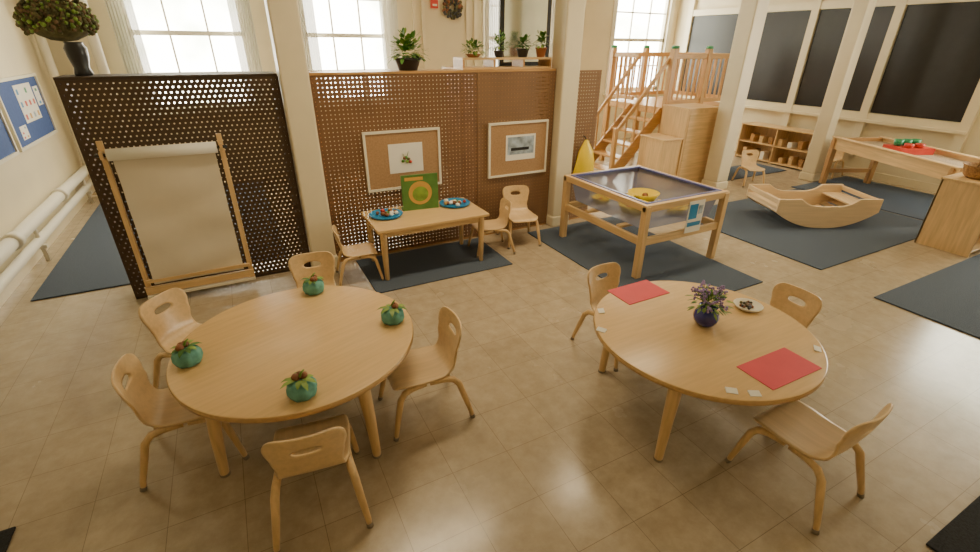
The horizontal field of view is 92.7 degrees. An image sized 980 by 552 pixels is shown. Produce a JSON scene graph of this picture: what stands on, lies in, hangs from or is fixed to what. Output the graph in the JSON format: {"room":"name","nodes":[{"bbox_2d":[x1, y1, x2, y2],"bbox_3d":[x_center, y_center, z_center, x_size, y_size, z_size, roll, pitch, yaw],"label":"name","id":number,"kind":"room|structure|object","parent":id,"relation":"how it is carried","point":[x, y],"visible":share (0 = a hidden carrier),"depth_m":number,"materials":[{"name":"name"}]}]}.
{"room":"preschool classroom","nodes":[
{"label":"preschool classroom","id":0,"kind":"room"},
{"bbox_2d":[0,0,88,273],"bbox_3d":[-3.398,-0.741,1.993,0.150,3.300,9.700,-13,29,-25],"label":"wall","id":1,"kind":"structure","parent":0,"point":[27,179],"depth_m":5.05,"materials":[{"name":"beige paint"}]},
{"bbox_2d":[0,109,19,164],"bbox_3d":[-4.306,-1.227,3.900,0.030,0.660,1.310,-13,29,-25],"label":"bulletin board","id":2,"kind":"object","parent":1,"relation":"attached to","point":[9,150],"visible":1,"depth_m":4.39,"materials":[{"name":"white paint"}]},
{"bbox_2d":[0,73,57,151],"bbox_3d":[-4.957,-1.783,5.008,0.030,0.660,1.310,-13,29,-25],"label":"bulletin board","id":3,"kind":"object","parent":1,"relation":"attached to","point":[25,110],"visible":1,"depth_m":4.95,"materials":[{"name":"white paint"}]},
{"bbox_2d":[0,186,94,307],"bbox_3d":[-3.335,0.666,2.736,0.020,0.120,9.700,-13,29,-25],"label":"baseboard","id":4,"kind":"structure","parent":1,"relation":"attached to","point":[10,288],"depth_m":4.48,"materials":[{"name":"beige wood"}]},
{"bbox_2d":[264,0,337,267],"bbox_3d":[-1.566,-1.582,3.720,0.239,3.300,0.239,-13,29,-25],"label":"support pillar","id":5,"kind":"structure","parent":0,"point":[283,16],"depth_m":3.77,"materials":[{"name":"beige paint"}]},
{"bbox_2d":[46,0,679,178],"bbox_3d":[-0.816,-3.799,8.197,10.850,3.300,0.150,-13,29,-25],"label":"wall","id":6,"kind":"structure","parent":0,"point":[445,36],"depth_m":7.89,"materials":[{"name":"beige paint"}]},
{"bbox_2d":[140,0,267,120],"bbox_3d":[-4.121,-3.326,6.399,1.680,2.200,0.180,-13,29,-25],"label":"window","id":7,"kind":"structure","parent":6,"relation":"in","point":[169,32],"depth_m":6.47,"materials":[{"name":"white paint"}]},
{"bbox_2d":[104,0,161,114],"bbox_3d":[-4.648,-3.193,5.953,0.280,2.150,0.058,-13,29,-25],"label":"sheer curtain","id":8,"kind":"object","parent":7,"relation":"hanging from","point":[121,13],"visible":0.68,"depth_m":6.01,"materials":[{"name":"white fabric"}]},
{"bbox_2d":[227,0,268,109],"bbox_3d":[-3.443,-3.466,6.523,0.280,2.150,0.058,-13,29,-25],"label":"sheer curtain","id":9,"kind":"object","parent":7,"relation":"hanging from","point":[240,13],"visible":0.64,"depth_m":6.57,"materials":[{"name":"white fabric"}]},
{"bbox_2d":[317,0,400,107],"bbox_3d":[-2.217,-3.757,7.300,1.580,2.200,0.180,-13,29,-25],"label":"window","id":10,"kind":"structure","parent":6,"relation":"in","point":[333,35],"depth_m":7.36,"materials":[{"name":"white paint"}]},
{"bbox_2d":[298,0,324,101],"bbox_3d":[-2.700,-3.634,6.875,0.280,2.150,0.058,-13,29,-25],"label":"sheer curtain","id":11,"kind":"object","parent":10,"relation":"hanging from","point":[306,9],"visible":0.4,"depth_m":6.93,"materials":[{"name":"white fabric"}]},
{"bbox_2d":[379,0,403,102],"bbox_3d":[-1.584,-3.886,7.404,0.280,2.150,0.058,-13,29,-25],"label":"sheer curtain","id":12,"kind":"object","parent":10,"relation":"hanging from","point":[388,8],"visible":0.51,"depth_m":7.40,"materials":[{"name":"white fabric"}]},
{"bbox_2d":[93,129,657,188],"bbox_3d":[-0.789,-2.341,8.836,10.850,0.120,0.020,-13,29,-25],"label":"baseboard","id":13,"kind":"structure","parent":6,"relation":"attached to","point":[620,135],"depth_m":10.33,"materials":[{"name":"white wood"}]},
{"bbox_2d":[412,0,420,126],"bbox_3d":[-1.236,-3.656,7.901,0.050,3.300,0.040,-13,29,-25],"label":"trim","id":14,"kind":"structure","parent":6,"relation":"attached to","point":[413,1],"depth_m":7.64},
{"bbox_2d":[420,0,427,126],"bbox_3d":[-1.104,-3.686,7.964,0.050,3.300,0.040,-13,29,-25],"label":"trim","id":15,"kind":"structure","parent":6,"relation":"attached to","point":[422,1],"depth_m":7.77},
{"bbox_2d":[430,0,437,7],"bbox_3d":[-0.915,-4.465,7.671,0.120,0.120,0.056,-13,29,-25],"label":"alarm pull station","id":16,"kind":"object","parent":6,"relation":"attached to","point":[433,3],"visible":1,"depth_m":7.65,"materials":[{"name":"red plastic"}]},
{"bbox_2d":[442,0,462,19],"bbox_3d":[-0.623,-4.565,7.766,0.386,0.541,0.067,-13,29,-25],"label":"wreath","id":17,"kind":"object","parent":6,"relation":"attached to","point":[455,13],"visible":1,"depth_m":7.80,"materials":[{"name":"plant"}]},
{"bbox_2d":[465,0,469,65],"bbox_3d":[-0.395,-3.846,8.300,0.050,3.300,0.040,-13,29,-25],"label":"trim","id":18,"kind":"structure","parent":6,"relation":"attached to","point":[466,1],"depth_m":8.03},
{"bbox_2d":[473,0,476,65],"bbox_3d":[-0.262,-3.876,8.362,0.050,3.300,0.040,-13,29,-25],"label":"trim","id":19,"kind":"structure","parent":6,"relation":"attached to","point":[474,1],"depth_m":8.09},
{"bbox_2d":[482,0,484,65],"bbox_3d":[0.484,-4.368,8.579,1.480,2.200,0.180,-13,29,-25],"label":"window","id":20,"kind":"structure","parent":6,"relation":"in","point":[483,1],"depth_m":8.20,"materials":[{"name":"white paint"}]},
{"bbox_2d":[485,0,498,65],"bbox_3d":[0.045,-4.255,8.175,0.280,2.150,0.058,-13,29,-25],"label":"sheer curtain","id":21,"kind":"object","parent":20,"relation":"hanging from","point":[491,6],"visible":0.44,"depth_m":8.11,"materials":[{"name":"white fabric"}]},
{"bbox_2d":[549,0,555,65],"bbox_3d":[1.073,-4.487,8.661,0.280,2.150,0.058,-13,29,-25],"label":"sheer curtain","id":22,"kind":"object","parent":20,"relation":"hanging from","point":[553,1],"visible":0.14,"depth_m":8.64,"materials":[{"name":"white fabric"}]},
{"bbox_2d":[602,0,675,96],"bbox_3d":[3.163,-4.974,9.847,1.730,2.200,0.180,-13,29,-25],"label":"window","id":23,"kind":"structure","parent":6,"relation":"in","point":[615,4],"depth_m":9.88,"materials":[{"name":"white paint"}]},
{"bbox_2d":[0,137,979,551],"bbox_3d":[1.459,-0.320,5.055,11.050,0.100,9.900,-13,29,-25],"label":"floor","id":24,"kind":"structure","parent":0,"point":[556,454],"depth_m":2.52,"materials":[{"name":"plastic"}]},
{"bbox_2d":[0,526,15,551],"bbox_3d":[-1.905,1.488,1.227,0.560,0.011,1.730,-13,29,-25],"label":"rug","id":25,"kind":"object","parent":24,"relation":"on","point":[6,535],"visible":1,"depth_m":1.98,"materials":[{"name":"grey carpet"}]},
{"bbox_2d":[0,33,92,293],"bbox_3d":[-3.270,-0.795,2.104,0.148,3.300,9.200,-13,29,-25],"label":"pipe","id":26,"kind":"object","parent":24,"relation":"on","point":[12,241],"visible":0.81,"depth_m":4.62,"materials":[{"name":"white metal"}]},
{"bbox_2d":[79,0,133,146],"bbox_3d":[-4.960,-2.723,5.956,0.180,3.300,0.176,-13,29,-25],"label":"pipe","id":27,"kind":"object","parent":24,"relation":"on","point":[94,42],"visible":0.19,"depth_m":5.89,"materials":[{"name":"white metal"}]},
{"bbox_2d":[30,179,285,300],"bbox_3d":[-3.626,-0.649,5.500,1.950,0.011,3.310,-13,29,-25],"label":"rug","id":28,"kind":"object","parent":24,"relation":"on","point":[92,261],"visible":0.24,"depth_m":4.41,"materials":[{"name":"grey carpet"}]},
{"bbox_2d":[138,288,201,388],"bbox_3d":[-1.746,0.397,2.801,0.469,0.577,0.409,7,27,12],"label":"chair","id":29,"kind":"object","parent":24,"relation":"on","point":[170,327],"visible":0.47,"depth_m":2.76,"materials":[{"name":"brown wood"}]},
{"bbox_2d":[94,133,255,298],"bbox_3d":[-2.393,-0.458,3.656,0.820,1.211,0.118,-13,29,-25],"label":"easel","id":30,"kind":"object","parent":24,"relation":"on","point":[175,195],"visible":1,"depth_m":3.62,"materials":[{"name":"brown wood"}]},
{"bbox_2d":[111,353,249,491],"bbox_3d":[-1.511,0.640,2.316,0.469,0.577,0.409,-11,29,-22],"label":"chair","id":31,"kind":"object","parent":24,"relation":"on","point":[155,408],"visible":0.73,"depth_m":2.21,"materials":[{"name":"brown wood"}]},
{"bbox_2d":[54,76,310,298],"bbox_3d":[-2.288,-0.693,3.761,1.378,1.660,0.030,-13,29,-25],"label":"divider","id":32,"kind":"object","parent":24,"relation":"on","point":[62,92],"visible":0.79,"depth_m":3.62,"materials":[{"name":"black metal"}]},
{"bbox_2d":[166,286,413,477],"bbox_3d":[-0.999,0.554,2.554,1.180,0.520,1.180,22,34,37],"label":"round table","id":33,"kind":"object","parent":24,"relation":"on","point":[338,335],"visible":0.96,"depth_m":2.30,"materials":[{"name":"brown wood"}]},
{"bbox_2d":[171,338,202,368],"bbox_3d":[-1.440,0.356,2.220,0.127,0.125,0.137,15,30,26],"label":"squash","id":34,"kind":"object","parent":33,"relation":"on","point":[184,355],"visible":1,"depth_m":2.19,"materials":[{"name":"teal ceramic"}]},
{"bbox_2d":[279,369,316,401],"bbox_3d":[-0.817,0.463,2.016,0.157,0.125,0.131,5,27,9],"label":"squash","id":35,"kind":"object","parent":33,"relation":"on","point":[301,386],"visible":1,"depth_m":1.99,"materials":[{"name":"green plant"}]},
{"bbox_2d":[301,272,323,294],"bbox_3d":[-1.084,0.041,2.859,0.144,0.125,0.129,-13,29,-25],"label":"squash","id":36,"kind":"object","parent":33,"relation":"on","point":[314,285],"visible":1,"depth_m":2.83,"materials":[{"name":"green plant"}]},
{"bbox_2d":[377,300,405,325],"bbox_3d":[-0.533,0.193,2.563,0.131,0.125,0.150,19,32,33],"label":"squash","id":37,"kind":"object","parent":33,"relation":"on","point":[393,314],"visible":1,"depth_m":2.53,"materials":[{"name":"green plant"}]},
{"bbox_2d":[53,68,555,292],"bbox_3d":[-1.185,-1.024,4.423,4.020,1.680,0.325,-13,29,-25],"label":"ledge","id":38,"kind":"object","parent":24,"relation":"on","point":[333,72],"visible":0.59,"depth_m":3.74,"materials":[{"name":"brown wood"}]},
{"bbox_2d":[12,0,99,75],"bbox_3d":[-2.865,-1.622,3.140,0.440,0.506,0.430,1,26,1],"label":"potted plant","id":39,"kind":"object","parent":38,"relation":"on","point":[65,21],"visible":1,"depth_m":3.02,"materials":[{"name":"green plant"}]},
{"bbox_2d":[387,27,429,70],"bbox_3d":[-0.733,-2.032,4.181,0.372,0.348,0.380,19,32,33],"label":"jade plant","id":40,"kind":"object","parent":38,"relation":"on","point":[403,64],"visible":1,"depth_m":4.13,"materials":[{"name":"green plant"}]},
{"bbox_2d":[453,57,551,69],"bbox_3d":[0.136,-2.126,4.661,1.000,0.102,0.220,-13,29,-25],"label":"shelf","id":41,"kind":"object","parent":38,"relation":"on","point":[458,62],"visible":0.99,"depth_m":4.59,"materials":[{"name":"brown wood"}]},
{"bbox_2d":[460,38,487,57],"bbox_3d":[-0.153,-2.177,4.450,0.296,0.172,0.310,-13,29,-25],"label":"potted herb","id":42,"kind":"object","parent":41,"relation":"on","point":[474,55],"visible":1,"depth_m":4.42,"materials":[{"name":"plant"}]},
{"bbox_2d":[487,30,509,56],"bbox_3d":[0.095,-2.265,4.549,0.251,0.246,0.231,16,30,28],"label":"potted fern","id":43,"kind":"object","parent":41,"relation":"on","point":[499,41],"visible":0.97,"depth_m":4.55,"materials":[{"name":"green plant"}]},
{"bbox_2d":[513,33,530,56],"bbox_3d":[0.335,-2.296,4.647,0.219,0.219,0.215,-13,29,-25],"label":"potted plant","id":44,"kind":"object","parent":41,"relation":"on","point":[522,52],"visible":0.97,"depth_m":4.63,"materials":[{"name":"green plant"}]},
{"bbox_2d":[532,30,550,56],"bbox_3d":[0.523,-2.362,4.747,0.215,0.251,0.184,-13,29,-25],"label":"begonias","id":45,"kind":"object","parent":41,"relation":"on","point":[540,51],"visible":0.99,"depth_m":4.73,"materials":[{"name":"plant"}]},
{"bbox_2d":[288,251,335,287],"bbox_3d":[-1.192,0.179,3.250,0.409,0.577,0.469,-10,28,-20],"label":"chair","id":46,"kind":"object","parent":24,"relation":"on","point":[326,269],"visible":0.34,"depth_m":3.31,"materials":[{"name":"brown wood"}]},
{"bbox_2d":[261,414,373,551],"bbox_3d":[-0.775,0.778,2.052,0.409,0.577,0.469,-9,28,-18],"label":"chair","id":47,"kind":"object","parent":24,"relation":"on","point":[299,449],"visible":1,"depth_m":1.89,"materials":[{"name":"brown wood"}]},
{"bbox_2d":[309,72,477,261],"bbox_3d":[-0.808,-1.028,4.462,1.518,1.660,0.030,-13,29,-25],"label":"divider","id":48,"kind":"object","parent":24,"relation":"on","point":[471,179],"visible":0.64,"depth_m":4.29,"materials":[{"name":"brown wood"}]},
{"bbox_2d":[361,127,441,192],"bbox_3d":[-0.805,-1.092,4.387,0.734,0.544,0.036,-13,29,-25],"label":"cork board","id":49,"kind":"object","parent":48,"relation":"attached to","point":[389,155],"visible":0.98,"depth_m":4.36,"materials":[{"name":"white paint"}]},
{"bbox_2d":[378,306,474,441],"bbox_3d":[-0.376,0.509,2.599,0.469,0.577,0.409,-12,29,-23],"label":"chair","id":50,"kind":"object","parent":24,"relation":"on","point":[432,365],"visible":0.88,"depth_m":2.56,"materials":[{"name":"brown wood"}]},
{"bbox_2d":[356,238,511,292],"bbox_3d":[-0.540,-0.132,4.513,1.320,0.011,0.750,-13,29,-25],"label":"rug","id":51,"kind":"object","parent":24,"relation":"on","point":[410,268],"visible":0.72,"depth_m":4.46,"materials":[{"name":"grey carpet"}]},
{"bbox_2d":[332,225,384,285],"bbox_3d":[-1.172,-0.211,4.110,0.394,0.485,0.343,-9,28,-19],"label":"chair","id":52,"kind":"object","parent":51,"relation":"on","point":[366,249],"visible":1,"depth_m":4.07,"materials":[{"name":"brown wood"}]},
{"bbox_2d":[361,197,489,280],"bbox_3d":[-0.604,-0.368,4.426,1.050,0.488,0.580,-13,29,-25],"label":"rectangular table","id":53,"kind":"object","parent":51,"relation":"on","point":[413,221],"visible":0.77,"depth_m":4.20,"materials":[{"name":"brown wood"}]},
{"bbox_2d":[369,208,402,219],"bbox_3d":[-0.940,-0.565,4.219,0.300,0.044,0.300,-13,29,-25],"label":"tray","id":54,"kind":"object","parent":53,"relation":"on","point":[385,213],"visible":1,"depth_m":4.21,"materials":[{"name":"blue plastic"}]},
{"bbox_2d":[400,173,438,210],"bbox_3d":[-0.665,-0.798,4.372,0.340,0.330,0.113,-10,28,-20],"label":"picture book","id":55,"kind":"object","parent":53,"relation":"on","point":[419,191],"visible":1,"depth_m":4.32,"materials":[{"name":"green paper"}]},
{"bbox_2d":[439,198,469,207],"bbox_3d":[-0.342,-0.715,4.532,0.300,0.044,0.300,-13,29,-25],"label":"tray","id":56,"kind":"object","parent":53,"relation":"on","point":[449,202],"visible":1,"depth_m":4.51,"materials":[{"name":"blue plastic"}]},
{"bbox_2d":[467,198,515,257],"bbox_3d":[0.012,-0.497,4.683,0.413,0.508,0.360,-8,28,-17],"label":"chair","id":57,"kind":"object","parent":51,"relation":"on","point":[498,224],"visible":0.84,"depth_m":4.67,"materials":[{"name":"brown wood"}]},
{"bbox_2d":[442,66,551,225],"bbox_3d":[0.171,-1.530,5.467,1.340,1.680,0.430,-13,29,-25],"label":"storage cabinet","id":58,"kind":"object","parent":24,"relation":"on","point":[449,67],"visible":0.14,"depth_m":5.09,"materials":[{"name":"brown wood"}]},
{"bbox_2d":[498,0,551,65],"bbox_3d":[0.371,-2.723,4.857,0.620,1.000,0.033,-13,29,-25],"label":"framed mirror","id":59,"kind":"object","parent":58,"relation":"on","point":[516,17],"visible":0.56,"depth_m":4.89,"materials":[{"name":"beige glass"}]},
{"bbox_2d":[477,71,555,234],"bbox_3d":[0.267,-1.272,4.971,0.900,1.660,0.030,-13,29,-25],"label":"divider","id":60,"kind":"object","parent":24,"relation":"on","point":[527,92],"visible":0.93,"depth_m":4.79,"materials":[{"name":"brown wood"}]},
{"bbox_2d":[488,119,548,178],"bbox_3d":[0.299,-1.340,4.918,0.714,0.554,0.024,-13,29,-25],"label":"cork board","id":61,"kind":"object","parent":60,"relation":"attached to","point":[515,147],"visible":1,"depth_m":4.90,"materials":[{"name":"white paint"}]},
{"bbox_2d":[496,185,540,248],"bbox_3d":[0.313,-0.633,4.937,0.392,0.554,0.450,-6,27,-12],"label":"chair","id":62,"kind":"object","parent":24,"relation":"on","point":[519,212],"visible":0.87,"depth_m":4.99,"materials":[{"name":"brown wood"}]},
{"bbox_2d":[568,70,601,219],"bbox_3d":[1.031,-1.444,5.332,0.365,1.660,0.030,-13,29,-25],"label":"divider","id":63,"kind":"object","parent":24,"relation":"on","point":[590,137],"visible":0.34,"depth_m":5.16,"materials":[{"name":"brown wood"}]},
{"bbox_2d":[573,136,593,173],"bbox_3d":[1.063,-1.345,5.308,0.302,0.465,0.113,-13,29,-25],"label":"raincoat","id":64,"kind":"object","parent":63,"relation":"attached to","point":[585,158],"visible":0.84,"depth_m":5.27,"materials":[{"name":"plastic"}]},
{"bbox_2d":[570,262,620,371],"bbox_3d":[0.862,0.249,3.164,0.396,0.560,0.455,-14,30,-27],"label":"chair","id":65,"kind":"object","parent":24,"relation":"on","point":[598,288],"visible":0.54,"depth_m":3.22,"materials":[{"name":"brown wood"}]},
{"bbox_2d":[528,216,762,290],"bbox_3d":[1.437,-0.217,4.721,1.250,0.011,1.990,-13,29,-25],"label":"rug","id":66,"kind":"object","parent":24,"relation":"on","point":[587,244],"visible":0.56,"depth_m":4.65,"materials":[{"name":"grey carpet"}]},
{"bbox_2d":[559,165,729,278],"bbox_3d":[1.498,-0.617,4.746,1.040,0.684,1.190,-13,29,-25],"label":"table","id":67,"kind":"object","parent":66,"relation":"on","point":[606,190],"visible":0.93,"depth_m":4.48,"materials":[{"name":"brown wood"}]},
{"bbox_2d":[628,188,659,201],"bbox_3d":[1.592,-0.824,4.837,0.320,0.129,0.408,5,27,10],"label":"toy","id":68,"kind":"object","parent":67,"relation":"on","point":[646,194],"visible":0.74,"depth_m":4.90,"materials":[{"name":"plastic"}]},
{"bbox_2d":[684,199,705,233],"bbox_3d":[1.863,-0.542,4.250,0.200,0.300,0.005,-13,29,-25],"label":"paper sign","id":69,"kind":"object","parent":67,"relation":"attached to","point":[696,208],"visible":1,"depth_m":4.24,"materials":[{"name":"white paper"}]},
{"bbox_2d":[584,45,729,169],"bbox_3d":[2.591,-2.773,7.773,2.483,1.916,1.400,-13,29,-25],"label":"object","id":70,"kind":"object","parent":24,"relation":"on","point":[630,105],"visible":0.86,"depth_m":7.38,"materials":[{"name":"brown wood"}]},
{"bbox_2d":[637,103,718,182],"bbox_3d":[2.770,-1.932,6.947,0.990,1.125,0.522,-11,29,-21],"label":"base cabinet","id":71,"kind":"object","parent":24,"relation":"on","point":[681,147],"visible":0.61,"depth_m":6.74,"materials":[{"name":"brown wood"}]},
{"bbox_2d":[593,281,827,462],"bbox_3d":[1.155,0.519,2.663,1.160,0.520,1.160,-13,29,-25],"label":"round table","id":72,"kind":"object","parent":24,"relation":"on","point":[657,339],"visible":0.83,"depth_m":2.41,"materials":[{"name":"brown wood"}]},
{"bbox_2d":[596,326,606,332],"bbox_3d":[0.601,0.290,2.520,0.050,0.008,0.034,16,30,28],"label":"name tag","id":73,"kind":"object","parent":72,"relation":"on","point":[600,329],"visible":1,"depth_m":2.52,"materials":[{"name":"paper"}]},
{"bbox_2d":[598,308,604,313],"bbox_3d":[0.642,0.201,2.701,0.034,0.008,0.050,1,26,2],"label":"name tag","id":74,"kind":"object","parent":72,"relation":"on","point":[600,310],"visible":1,"depth_m":2.70,"materials":[{"name":"paper"}]},
{"bbox_2d":[607,280,669,304],"bbox_3d":[0.927,0.098,2.918,0.330,0.002,0.200,-13,29,-25],"label":"placemat","id":75,"kind":"object","parent":72,"relation":"on","point":[643,290],"visible":1,"depth_m":2.91,"materials":[{"name":"red paper"}]},
{"bbox_2d":[685,280,733,327],"bbox_3d":[1.184,0.154,2.529,0.244,0.252,0.234,-14,30,-27],"label":"vase","id":76,"kind":"object","parent":72,"relation":"on","point":[706,315],"visible":1,"depth_m":2.50,"materials":[{"name":"ceramic"}]},
{"bbox_2d":[725,387,737,393],"bbox_3d":[1.078,0.511,2.084,0.050,0.008,0.034,6,27,11],"label":"name tag","id":77,"kind":"object","parent":72,"relation":"on","point":[731,390],"visible":1,"depth_m":2.08,"materials":[{"name":"paper"}]},
{"bbox_2d":[733,298,763,312],"bbox_3d":[1.517,0.175,2.747,0.160,0.027,0.160,-13,29,-25],"label":"plate","id":78,"kind":"object","parent":72,"relation":"on","point":[745,304],"visible":1,"depth_m":2.74,"materials":[{"name":"ceramic"}]},
{"bbox_2d":[747,390,761,396],"bbox_3d":[1.172,0.520,2.068,0.050,0.008,0.034,1,26,2],"label":"name tag","id":79,"kind":"object","parent":72,"relation":"on","point":[754,393],"visible":1,"depth_m":2.07,"materials":[{"name":"paper"}]},
{"bbox_2d":[736,347,821,389],"bbox_3d":[1.387,0.438,2.241,0.360,0.002,0.190,-12,29,-24],"label":"placemat","id":80,"kind":"object","parent":72,"relation":"on","point":[776,369],"visible":1,"depth_m":2.23,"materials":[{"name":"red paper"}]},
{"bbox_2d":[813,345,821,352],"bbox_3d":[1.667,0.370,2.378,0.034,0.008,0.050,13,29,24],"label":"name tag","id":81,"kind":"object","parent":72,"relation":"on","point":[816,348],"visible":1,"depth_m":2.37,"materials":[{"name":"paper"}]},
{"bbox_2d":[731,150,764,186],"bbox_3d":[3.965,-1.631,7.082,0.348,0.491,0.399,1,26,2],"label":"chair","id":82,"kind":"object","parent":24,"relation":"on","point":[748,162],"visible":0.98,"depth_m":7.14,"materials":[{"name":"brown wood"}]},
{"bbox_2d":[727,163,786,180],"bbox_3d":[4.136,-1.745,7.844,1.800,0.011,0.600,-13,29,-25],"label":"rug","id":83,"kind":"object","parent":24,"relation":"on","point":[768,169],"visible":0.29,"depth_m":7.86,"materials":[{"name":"grey carpet"}]},
{"bbox_2d":[735,122,813,169],"bbox_3d":[5.201,-2.342,8.384,0.380,0.620,1.400,-13,29,-25],"label":"shelf","id":84,"kind":"object","parent":24,"relation":"on","point":[793,134],"visible":0.45,"depth_m":8.43,"materials":[{"name":"brown wood"}]},
{"bbox_2d":[770,282,821,327],"bbox_3d":[1.759,0.370,2.937,0.455,0.560,0.396,-13,29,-25],"label":"chair","id":85,"kind":"object","parent":24,"relation":"on","point":[781,292],"visible":0.27,"depth_m":2.92,"materials":[{"name":"brown wood"}]},
{"bbox_2d":[725,400,892,534],"bbox_3d":[1.479,0.740,2.168,0.409,0.577,0.469,-14,30,-26],"label":"chair","id":86,"kind":"object","parent":24,"relation":"on","point":[807,433],"visible":0.97,"depth_m":2.14,"materials":[{"name":"brown wood"}]},
{"bbox_2d":[700,189,922,269],"bbox_3d":[3.845,-0.677,5.689,2.550,0.011,1.830,-13,29,-25],"label":"rug","id":87,"kind":"object","parent":24,"relation":"on","point":[746,220],"visible":0.54,"depth_m":5.26,"materials":[{"name":"grey carpet"}]},
{"bbox_2d":[746,184,883,227],"bbox_3d":[3.852,-0.856,5.647,1.200,0.345,0.668,0,26,-2],"label":"boat","id":88,"kind":"object","parent":87,"relation":"on","point":[804,208],"visible":1,"depth_m":5.40,"materials":[{"name":"beige wood"}]},
{"bbox_2d":[825,141,844,178],"bbox_3d":[5.512,-1.891,7.571,0.446,0.548,0.388,-19,32,-33],"label":"chair","id":89,"kind":"object","parent":24,"relation":"on","point":[838,157],"visible":0.32,"depth_m":7.54,"materials":[{"name":"brown wood"}]},
{"bbox_2d":[792,176,934,220],"bbox_3d":[5.630,-1.113,6.599,1.450,0.011,1.900,-13,29,-25],"label":"rug","id":90,"kind":"object","parent":24,"relation":"on","point":[902,201],"visible":0.58,"depth_m":6.67,"materials":[{"name":"grey carpet"}]},
{"bbox_2d":[818,136,979,183],"bbox_3d":[5.539,-1.336,6.245,0.800,0.703,1.980,-1,26,-3],"label":"table","id":91,"kind":"object","parent":90,"relation":"on","point":[943,162],"visible":0.81,"depth_m":6.13,"materials":[{"name":"brown wood"}]},
{"bbox_2d":[882,139,934,154],"bbox_3d":[5.548,-1.717,6.185,0.440,0.160,0.320,-1,26,-3],"label":"tray","id":92,"kind":"object","parent":91,"relation":"on","point":[910,146],"visible":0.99,"depth_m":6.08,"materials":[{"name":"red plastic"}]},
{"bbox_2d":[874,254,979,338],"bbox_3d":[4.824,0.137,4.069,2.900,0.011,1.250,-13,29,-25],"label":"rug","id":93,"kind":"object","parent":24,"relation":"on","point":[949,296],"visible":1,"depth_m":3.96,"materials":[{"name":"grey carpet"}]},
{"bbox_2d":[914,172,979,257],"bbox_3d":[5.005,-0.661,4.880,0.640,0.722,0.480,-13,29,-25],"label":"base cabinet","id":94,"kind":"object","parent":24,"relation":"on","point":[951,223],"visible":0.83,"depth_m":4.76,"materials":[{"name":"brown wood"}]},
{"bbox_2d":[962,162,979,179],"bbox_3d":[4.946,-1.124,4.664,0.320,0.300,0.320,-13,29,-25],"label":"wicker basket","id":95,"kind":"object","parent":94,"relation":"on","point":[971,170],"visible":1,"depth_m":4.68,"materials":[{"name":"brown wicker"}]},
{"bbox_2d":[926,496,979,551],"bbox_3d":[2.989,1.177,1.941,1.950,0.011,1.160,-13,29,-25],"label":"rug","id":96,"kind":"object","parent":24,"relation":"on","point":[962,534],"visible":1,"depth_m":2.02,"materials":[{"name":"grey carpet"}]},
{"bbox_2d":[546,0,585,226],"bbox_3d":[0.781,-2.113,4.831,0.239,3.300,0.239,-13,29,-25],"label":"support pillar","id":97,"kind":"structure","parent":0,"point":[569,14],"depth_m":4.83,"materials":[{"name":"beige paint"}]},
{"bbox_2d":[701,0,769,188],"bbox_3d":[3.353,-2.796,6.251,0.264,3.300,0.264,-13,29,-25],"label":"support pillar","id":98,"kind":"structure","parent":0,"point":[752,14],"depth_m":6.30,"materials":[{"name":"beige paint"}]},
{"bbox_2d":[673,0,979,184],"bbox_3d":[6.343,-2.944,6.604,0.150,3.300,9.700,-13,29,-25],"label":"wall","id":99,"kind":"structure","parent":0,"point":[844,128],"depth_m":7.64,"materials":[{"name":"beige paint"}]},
{"bbox_2d":[681,14,737,94],"bbox_3d":[4.497,-4.494,9.545,0.028,1.460,1.160,-13,29,-25],"label":"blackboard","id":100,"kind":"object","parent":99,"relation":"attached to","point":[717,31],"visible":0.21,"depth_m":9.43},
{"bbox_2d":[747,10,811,102],"bbox_3d":[5.094,-3.983,8.528,0.028,1.460,1.130,-13,29,-25],"label":"blackboard","id":101,"kind":"object","parent":99,"relation":"attached to","point":[783,33],"visible":0.64,"depth_m":8.38,"materials":[{"name":"black"}]},
{"bbox_2d":[674,0,979,156],"bbox_3d":[5.339,-3.818,8.009,0.100,3.000,5.170,-13,29,-25],"label":"trim","id":102,"kind":"structure","parent":99,"relation":"attached to","point":[962,129],"depth_m":7.34,"materials":[{"name":"white wood"}]},
{"bbox_2d":[734,145,938,192],"bbox_3d":[6.255,-1.503,7.276,0.020,0.120,9.700,-13,29,-25],"label":"baseboard","id":103,"kind":"structure","parent":99,"relation":"attached to","point":[891,179],"depth_m":7.19,"materials":[{"name":"beige wood"}]},
{"bbox_2d":[795,6,895,110],"bbox_3d":[5.670,-3.491,7.546,0.028,1.460,1.070,-13,29,-25],"label":"blackboard","id":104,"kind":"object","parent":99,"relation":"attached to","point":[831,25],"visible":0.71,"depth_m":7.54,"materials":[{"name":"black"}]},
{"bbox_2d":[870,1,979,121],"bbox_3d":[6.246,-2.998,6.565,0.028,1.460,1.130,-13,29,-25],"label":"blackboard","id":105,"kind":"object","parent":99,"relation":"attached to","point":[932,71],"visible":1,"depth_m":6.56,"materials":[{"name":"black"}]},
{"bbox_2d":[799,0,876,181],"bbox_3d":[5.110,-3.017,6.729,0.224,3.300,0.224,-13,29,-25],"label":"support pillar","id":106,"kind":"structure","parent":0,"point":[861,13],"depth_m":6.79,"materials":[{"name":"beige paint"}]}
]}

